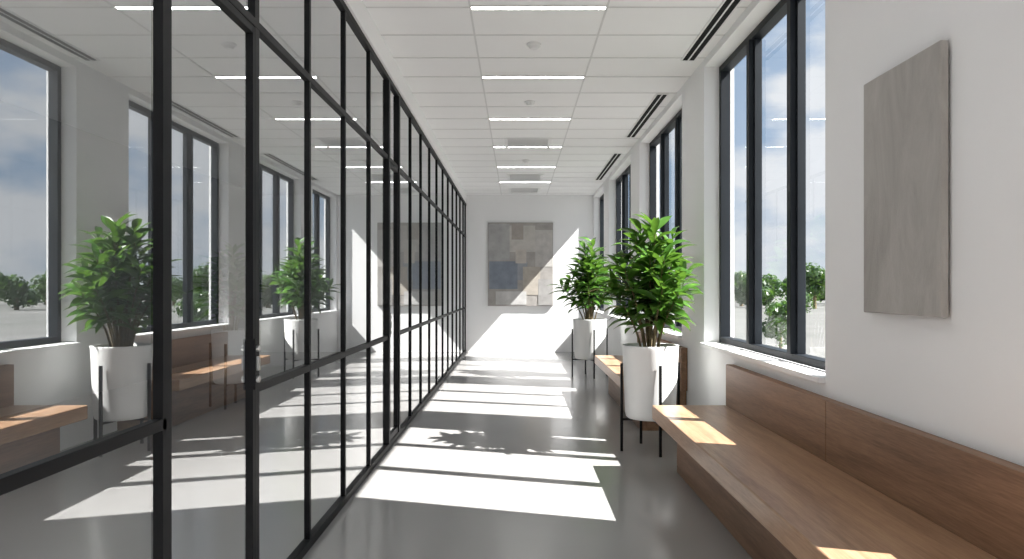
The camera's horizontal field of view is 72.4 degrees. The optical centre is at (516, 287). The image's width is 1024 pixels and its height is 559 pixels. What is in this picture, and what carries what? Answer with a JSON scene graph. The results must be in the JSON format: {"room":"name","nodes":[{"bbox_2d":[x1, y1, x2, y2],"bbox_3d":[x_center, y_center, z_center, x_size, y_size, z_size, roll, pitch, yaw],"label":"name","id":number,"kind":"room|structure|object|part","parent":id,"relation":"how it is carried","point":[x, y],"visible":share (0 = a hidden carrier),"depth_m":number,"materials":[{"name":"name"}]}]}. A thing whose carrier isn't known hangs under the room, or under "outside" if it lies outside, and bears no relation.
{"room":"office corridor","nodes":[
{"label":"office corridor","id":0,"kind":"room"},
{"bbox_2d":[0,100,225,416],"bbox_3d":[-5.250,-0.295,5.510,0.100,3.190,17.420,0,0,0],"label":"glass panel","id":1,"kind":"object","parent":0,"point":[75,203],"depth_m":8.42,"materials":[{"name":"clear glass"}]},
{"bbox_2d":[0,352,751,558],"bbox_3d":[-1.750,1.360,5.535,7.100,0.120,17.670,0,0,0],"label":"floor","id":2,"kind":"structure","parent":0,"point":[513,455],"depth_m":4.68,"materials":[{"name":"concrete"}]},
{"bbox_2d":[188,240,225,406],"bbox_3d":[-3.127,0.385,7.650,0.843,1.830,0.878,0,0,0],"label":"potted plant","id":3,"kind":"object","parent":2,"relation":"on","point":[217,296],"visible":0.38,"depth_m":7.54,"materials":[{"name":"green plant"}]},
{"bbox_3d":[-3.150,0.747,7.700,0.400,0.582,0.400,0,0,0],"label":"pot","id":4,"kind":"part","parent":3,"relation":"part of","materials":[{"name":"white ceramic"}]},
{"bbox_2d":[0,0,465,558],"bbox_3d":[-1.052,-0.205,5.510,0.055,3.010,17.420,0,0,0],"label":"frame","id":5,"kind":"object","parent":2,"relation":"on","point":[158,427],"visible":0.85,"depth_m":2.80,"materials":[{"name":"black metal"}]},
{"bbox_2d":[171,0,254,558],"bbox_3d":[-1.052,0.110,2.430,0.033,2.280,0.672,0,0,0],"label":"door","id":6,"kind":"structure","parent":5,"relation":"attached to","point":[225,4],"depth_m":2.74,"materials":[{"name":"black metal"}]},
{"bbox_2d":[203,0,248,558],"bbox_3d":[-1.050,0.100,2.424,0.001,2.200,0.640,0,0,0],"label":"glass","id":7,"kind":"object","parent":6,"relation":"attached to","point":[228,537],"visible":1,"depth_m":2.59,"materials":[{"name":"clear glass"}]},
{"bbox_2d":[253,338,258,389],"bbox_3d":[-1.032,0.300,2.764,0.011,0.200,0.040,0,0,0],"label":"lock plate","id":8,"kind":"object","parent":6,"relation":"attached to","point":[255,341],"visible":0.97,"depth_m":2.75,"materials":[{"name":"black metal"}]},
{"bbox_2d":[256,345,260,381],"bbox_3d":[-1.021,0.299,2.764,0.010,0.148,0.026,0,0,0],"label":"cylinder","id":9,"kind":"object","parent":8,"relation":"attached to","point":[258,359],"depth_m":2.75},
{"bbox_2d":[238,0,464,558],"bbox_3d":[-1.050,-0.208,5.490,0.001,2.925,17.380,0,0,0],"label":"glass partition","id":10,"kind":"object","parent":5,"relation":"attached to","point":[282,90],"visible":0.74,"depth_m":3.90,"materials":[{"name":"clear glass"}]},
{"bbox_2d":[390,162,397,440],"bbox_3d":[-1.052,0.110,5.880,0.033,2.280,0.432,0,0,0],"label":"door","id":11,"kind":"structure","parent":5,"relation":"attached to","point":[394,431],"depth_m":6.07,"materials":[{"name":"black metal"}]},
{"bbox_2d":[390,168,395,432],"bbox_3d":[-1.050,0.100,5.874,0.001,2.200,0.400,0,0,0],"label":"glass","id":12,"kind":"object","parent":11,"relation":"attached to","point":[392,172],"visible":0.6,"depth_m":5.95,"materials":[{"name":"clear glass"}]},
{"bbox_2d":[548,237,617,378],"bbox_3d":[1.069,0.270,10.291,0.997,2.060,1.038,0,0,-32],"label":"potted plant","id":13,"kind":"object","parent":2,"relation":"on","point":[590,333],"visible":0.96,"depth_m":10.16,"materials":[{"name":"green plant"}]},
{"bbox_3d":[1.070,0.747,10.300,0.500,0.582,0.500,0,0,0],"label":"pot","id":14,"kind":"part","parent":13,"relation":"part of","materials":[{"name":"white ceramic"}]},
{"bbox_2d":[595,332,686,430],"bbox_3d":[1.256,0.922,7.525,0.583,0.756,2.350,0,0,0],"label":"wooden bench","id":15,"kind":"object","parent":2,"relation":"on","point":[609,364],"visible":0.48,"depth_m":7.07,"materials":[{"name":"brown wood"}]},
{"bbox_3d":[1.227,0.885,7.525,0.526,0.099,2.350,0,0,0],"label":"seat","id":16,"kind":"part","parent":15,"relation":"part of","materials":[{"name":"brown wood"}]},
{"bbox_3d":[1.518,0.740,7.525,0.057,0.391,2.347,0,0,0],"label":"backrest","id":17,"kind":"part","parent":15,"relation":"part of","materials":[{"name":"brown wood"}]},
{"bbox_2d":[586,211,702,456],"bbox_3d":[1.079,0.344,5.646,0.887,1.912,0.919,0,0,34],"label":"potted plant","id":18,"kind":"object","parent":2,"relation":"on","point":[650,369],"visible":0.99,"depth_m":5.49,"materials":[{"name":"green plant"}]},
{"bbox_3d":[1.070,0.747,5.620,0.450,0.582,0.450,0,0,0],"label":"pot","id":19,"kind":"part","parent":18,"relation":"part of","materials":[{"name":"white ceramic"}]},
{"bbox_2d":[652,364,1023,558],"bbox_3d":[1.256,0.922,2.200,0.583,0.756,5.600,0,0,0],"label":"wooden bench","id":20,"kind":"object","parent":2,"relation":"on","point":[790,471],"visible":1,"depth_m":2.86,"materials":[{"name":"brown wood"}]},
{"bbox_2d":[0,0,752,194],"bbox_3d":[-1.750,-1.965,5.535,7.100,0.150,17.670,0,0,0],"label":"ceiling","id":21,"kind":"structure","parent":0,"point":[85,65],"depth_m":6.23,"materials":[{"name":"tile"}]},
{"bbox_2d":[344,0,466,203],"bbox_3d":[-1.073,-1.800,5.510,0.115,0.180,17.420,0,0,0],"label":"trim","id":22,"kind":"structure","parent":21,"relation":"attached to","point":[358,9],"depth_m":5.85,"materials":[{"name":"paint"}]},
{"bbox_2d":[509,188,539,192],"bbox_3d":[0.140,-1.884,13.500,0.600,0.012,0.600,0,0,0],"label":"ceiling vent","id":23,"kind":"object","parent":21,"relation":"in","point":[511,190],"visible":1,"depth_m":13.50,"materials":[{"name":"white plastic"}]},
{"bbox_2d":[507,174,543,179],"bbox_3d":[0.140,-1.884,11.900,0.600,0.012,0.600,0,0,0],"label":"ceiling vent","id":24,"kind":"object","parent":21,"relation":"in","point":[510,176],"visible":1,"depth_m":11.79,"materials":[{"name":"white plastic"}]},
{"bbox_2d":[497,166,555,167],"bbox_3d":[0.145,-1.886,10.910,0.920,0.008,0.068,0,0,0],"label":"ceiling light","id":25,"kind":"object","parent":21,"relation":"in","point":[497,166],"depth_m":10.93,"materials":[{"name":"white plastic"}]},
{"bbox_2d":[493,146,561,147],"bbox_3d":[0.145,-1.886,9.360,0.920,0.008,0.068,0,0,0],"label":"ceiling light","id":26,"kind":"object","parent":21,"relation":"in","point":[493,146],"depth_m":9.35,"materials":[{"name":"white plastic"}]},
{"bbox_2d":[504,138,551,147],"bbox_3d":[0.140,-1.884,9.100,0.600,0.012,0.600,0,0,0],"label":"ceiling vent","id":27,"kind":"object","parent":21,"relation":"in","point":[509,142],"visible":1,"depth_m":9.04,"materials":[{"name":"white plastic"}]},
{"bbox_2d":[524,100,534,105],"bbox_3d":[0.130,-1.870,7.100,0.110,0.040,0.110,0,0,0],"label":"smoke detector","id":28,"kind":"object","parent":21,"relation":"attached to","point":[528,102],"visible":1,"depth_m":7.07,"materials":[{"name":"white plastic"}]},
{"bbox_2d":[489,118,570,119],"bbox_3d":[0.145,-1.886,7.810,0.920,0.008,0.068,0,0,0],"label":"ceiling light","id":29,"kind":"object","parent":21,"relation":"in","point":[489,118],"depth_m":7.80,"materials":[{"name":"white plastic"}]},
{"bbox_2d":[482,76,584,78],"bbox_3d":[0.145,-1.886,6.260,0.920,0.008,0.068,0,0,0],"label":"ceiling light","id":30,"kind":"object","parent":21,"relation":"in","point":[483,77],"depth_m":6.26,"materials":[{"name":"white plastic"}]},
{"bbox_2d":[527,41,540,49],"bbox_3d":[0.130,-1.870,5.420,0.110,0.040,0.110,0,0,0],"label":"smoke detector","id":31,"kind":"object","parent":21,"relation":"attached to","point":[533,45],"visible":1,"depth_m":5.39,"materials":[{"name":"white plastic"}]},
{"bbox_2d":[470,5,606,9],"bbox_3d":[0.145,-1.886,4.710,0.920,0.008,0.068,0,0,0],"label":"ceiling light","id":32,"kind":"object","parent":21,"relation":"in","point":[473,7],"depth_m":4.70,"materials":[{"name":"white plastic"}]},
{"bbox_2d":[366,0,747,194],"bbox_3d":[0.265,-1.888,5.510,2.570,0.004,17.420,0,0,0],"label":"grid","id":33,"kind":"object","parent":21,"relation":"attached to","point":[608,2],"depth_m":6.25,"materials":[{"name":"white metal"}]},
{"bbox_2d":[595,153,621,179],"bbox_3d":[1.415,-1.885,11.000,0.120,0.010,2.420,0,0,0],"label":"ceiling vent","id":34,"kind":"object","parent":21,"relation":"in","point":[615,156],"visible":1,"depth_m":10.75,"materials":[{"name":"white metal"}]},
{"bbox_2d":[625,93,668,137],"bbox_3d":[1.415,-1.885,7.775,0.120,0.010,1.970,0,0,0],"label":"ceiling vent","id":35,"kind":"object","parent":21,"relation":"in","point":[658,99],"visible":1,"depth_m":7.58,"materials":[{"name":"white plastic"}]},
{"bbox_2d":[681,0,742,60],"bbox_3d":[1.415,-1.885,4.750,0.120,0.010,2.120,0,0,0],"label":"ceiling vent","id":36,"kind":"object","parent":21,"relation":"in","point":[726,8],"visible":1,"depth_m":5.08,"materials":[{"name":"white plastic"}]},
{"bbox_2d":[499,182,550,182],"bbox_3d":[0.145,-1.886,12.460,0.920,0.008,0.068,0,0,0],"label":"ceiling light","id":37,"kind":"object","parent":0,"point":[499,182],"depth_m":12.49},
{"bbox_2d":[466,195,592,351],"bbox_3d":[-1.750,-0.295,14.295,7.100,3.190,0.150,0,0,0],"label":"wall","id":38,"kind":"structure","parent":0,"point":[488,328],"depth_m":14.22,"materials":[{"name":"paint"}]},
{"bbox_2d":[488,223,552,305],"bbox_3d":[0.070,-0.480,14.195,1.320,1.690,0.047,0,0,0],"label":"abstract painting","id":39,"kind":"object","parent":38,"relation":"attached to","point":[520,255],"visible":1,"depth_m":14.18,"materials":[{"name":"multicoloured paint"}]},
{"bbox_2d":[593,0,1023,465],"bbox_3d":[1.675,-0.295,5.510,0.250,3.190,17.420,0,0,0],"label":"wall","id":40,"kind":"structure","parent":0,"point":[958,377],"depth_m":2.84,"materials":[{"name":"paint"}]},
{"bbox_2d":[600,194,603,310],"bbox_3d":[1.708,-0.690,13.320,0.095,2.280,1.640,0,0,0],"label":"frame","id":41,"kind":"object","parent":40,"relation":"attached to","point":[602,196],"visible":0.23,"depth_m":14.09,"materials":[{"name":"black metal"}]},
{"bbox_2d":[602,198,603,307],"bbox_3d":[1.720,-0.690,13.320,0.001,2.180,1.550,0,0,0],"label":"glass","id":42,"kind":"object","parent":40,"relation":"attached to","point":[603,198],"visible":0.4,"depth_m":13.92,"materials":[{"name":"clear glass"}]},
{"bbox_2d":[607,315,630,321],"bbox_3d":[1.595,0.465,10.690,0.160,0.030,2.280,0,0,0],"label":"sill","id":43,"kind":"structure","parent":40,"relation":"attached to","point":[610,316],"depth_m":10.77,"materials":[{"name":"paint"}]},
{"bbox_2d":[616,164,630,316],"bbox_3d":[1.708,-0.690,10.690,0.095,2.280,2.280,0,0,0],"label":"frame","id":44,"kind":"object","parent":40,"relation":"attached to","point":[623,177],"visible":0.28,"depth_m":11.04,"materials":[{"name":"black metal"}]},
{"bbox_2d":[638,324,681,338],"bbox_3d":[1.595,0.465,7.720,0.160,0.030,2.280,0,0,0],"label":"sill","id":45,"kind":"structure","parent":40,"relation":"attached to","point":[668,332],"depth_m":7.02,"materials":[{"name":"paint"}]},
{"bbox_2d":[649,108,681,331],"bbox_3d":[1.708,-0.690,7.720,0.095,2.280,2.280,0,0,0],"label":"frame","id":46,"kind":"object","parent":40,"relation":"attached to","point":[675,122],"visible":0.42,"depth_m":8.05,"materials":[{"name":"black metal"}]},
{"bbox_2d":[700,342,824,382],"bbox_3d":[1.595,0.465,4.660,0.160,0.030,2.280,0,0,0],"label":"sill","id":47,"kind":"structure","parent":40,"relation":"attached to","point":[802,371],"depth_m":4.29,"materials":[{"name":"paint"}]},
{"bbox_2d":[719,0,824,369],"bbox_3d":[1.708,-0.690,4.660,0.095,2.280,2.280,0,0,0],"label":"frame","id":48,"kind":"object","parent":40,"relation":"attached to","point":[751,47],"visible":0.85,"depth_m":4.99,"materials":[{"name":"black metal"}]},
{"bbox_2d":[864,40,947,316],"bbox_3d":[1.524,-0.390,2.772,0.030,0.990,0.556,0,0,0],"label":"wall art panel","id":49,"kind":"object","parent":40,"relation":"attached to","point":[906,106],"visible":1,"depth_m":2.71,"materials":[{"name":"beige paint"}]},
{"bbox_2d":[948,48,948,309],"bbox_3d":[1.544,-0.390,2.772,0.010,0.940,0.520,0,0,0],"label":"stretcher","id":50,"kind":"object","parent":40,"relation":"attached to","point":[948,48],"visible":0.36,"depth_m":2.51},
{"label":"outside","id":51,"kind":"structure","parent":0,"visible":0},
{"bbox_2d":[670,293,824,357],"bbox_3d":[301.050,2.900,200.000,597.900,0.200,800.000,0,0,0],"label":"ground","id":52,"kind":"structure","parent":51,"point":[815,320],"depth_m":49.62,"materials":[{"name":"white"}]},
{"bbox_2d":[734,271,745,305],"bbox_3d":[34.863,0.125,106.843,5.223,5.349,5.524,0,0,0],"label":"tree","id":53,"kind":"object","parent":52,"relation":"on","point":[737,296],"visible":0.07,"depth_m":106.23,"materials":[{"name":"green plant"}]},
{"bbox_2d":[734,271,775,306],"bbox_3d":[32.608,0.181,98.466,6.370,5.237,5.176,0,0,0],"label":"tree","id":54,"kind":"object","parent":52,"relation":"on","point":[739,280],"visible":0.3,"depth_m":97.49,"materials":[{"name":"green plant"}]},
{"bbox_2d":[762,274,779,298],"bbox_3d":[42.358,0.137,120.387,5.251,5.325,5.916,0,0,0],"label":"tree","id":55,"kind":"object","parent":52,"relation":"on","point":[769,283],"visible":0.23,"depth_m":118.84,"materials":[{"name":"green plant"}]},
{"bbox_2d":[762,298,786,347],"bbox_3d":[9.621,1.573,25.648,1.369,2.455,1.512,0,0,0],"label":"tree","id":56,"kind":"object","parent":52,"relation":"on","point":[778,317],"visible":0.79,"depth_m":25.39,"materials":[{"name":"green plant"}]},
{"bbox_2d":[770,276,811,300],"bbox_3d":[43.868,0.365,111.180,6.911,4.870,6.777,0,0,0],"label":"tree","id":57,"kind":"object","parent":52,"relation":"on","point":[782,284],"visible":0.12,"depth_m":110.84,"materials":[{"name":"green plant"}]},
{"bbox_2d":[782,292,814,313],"bbox_3d":[17.649,1.425,44.010,1.797,2.750,1.649,0,0,-25],"label":"tree","id":58,"kind":"object","parent":52,"relation":"on","point":[807,295],"visible":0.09,"depth_m":43.68,"materials":[{"name":"green plant"}]},
{"bbox_2d":[806,262,824,308],"bbox_3d":[40.241,-0.391,95.126,5.492,6.382,4.584,0,0,0],"label":"tree","id":59,"kind":"object","parent":52,"relation":"on","point":[815,277],"visible":0.8,"depth_m":93.97,"materials":[{"name":"green plant"}]}
]}

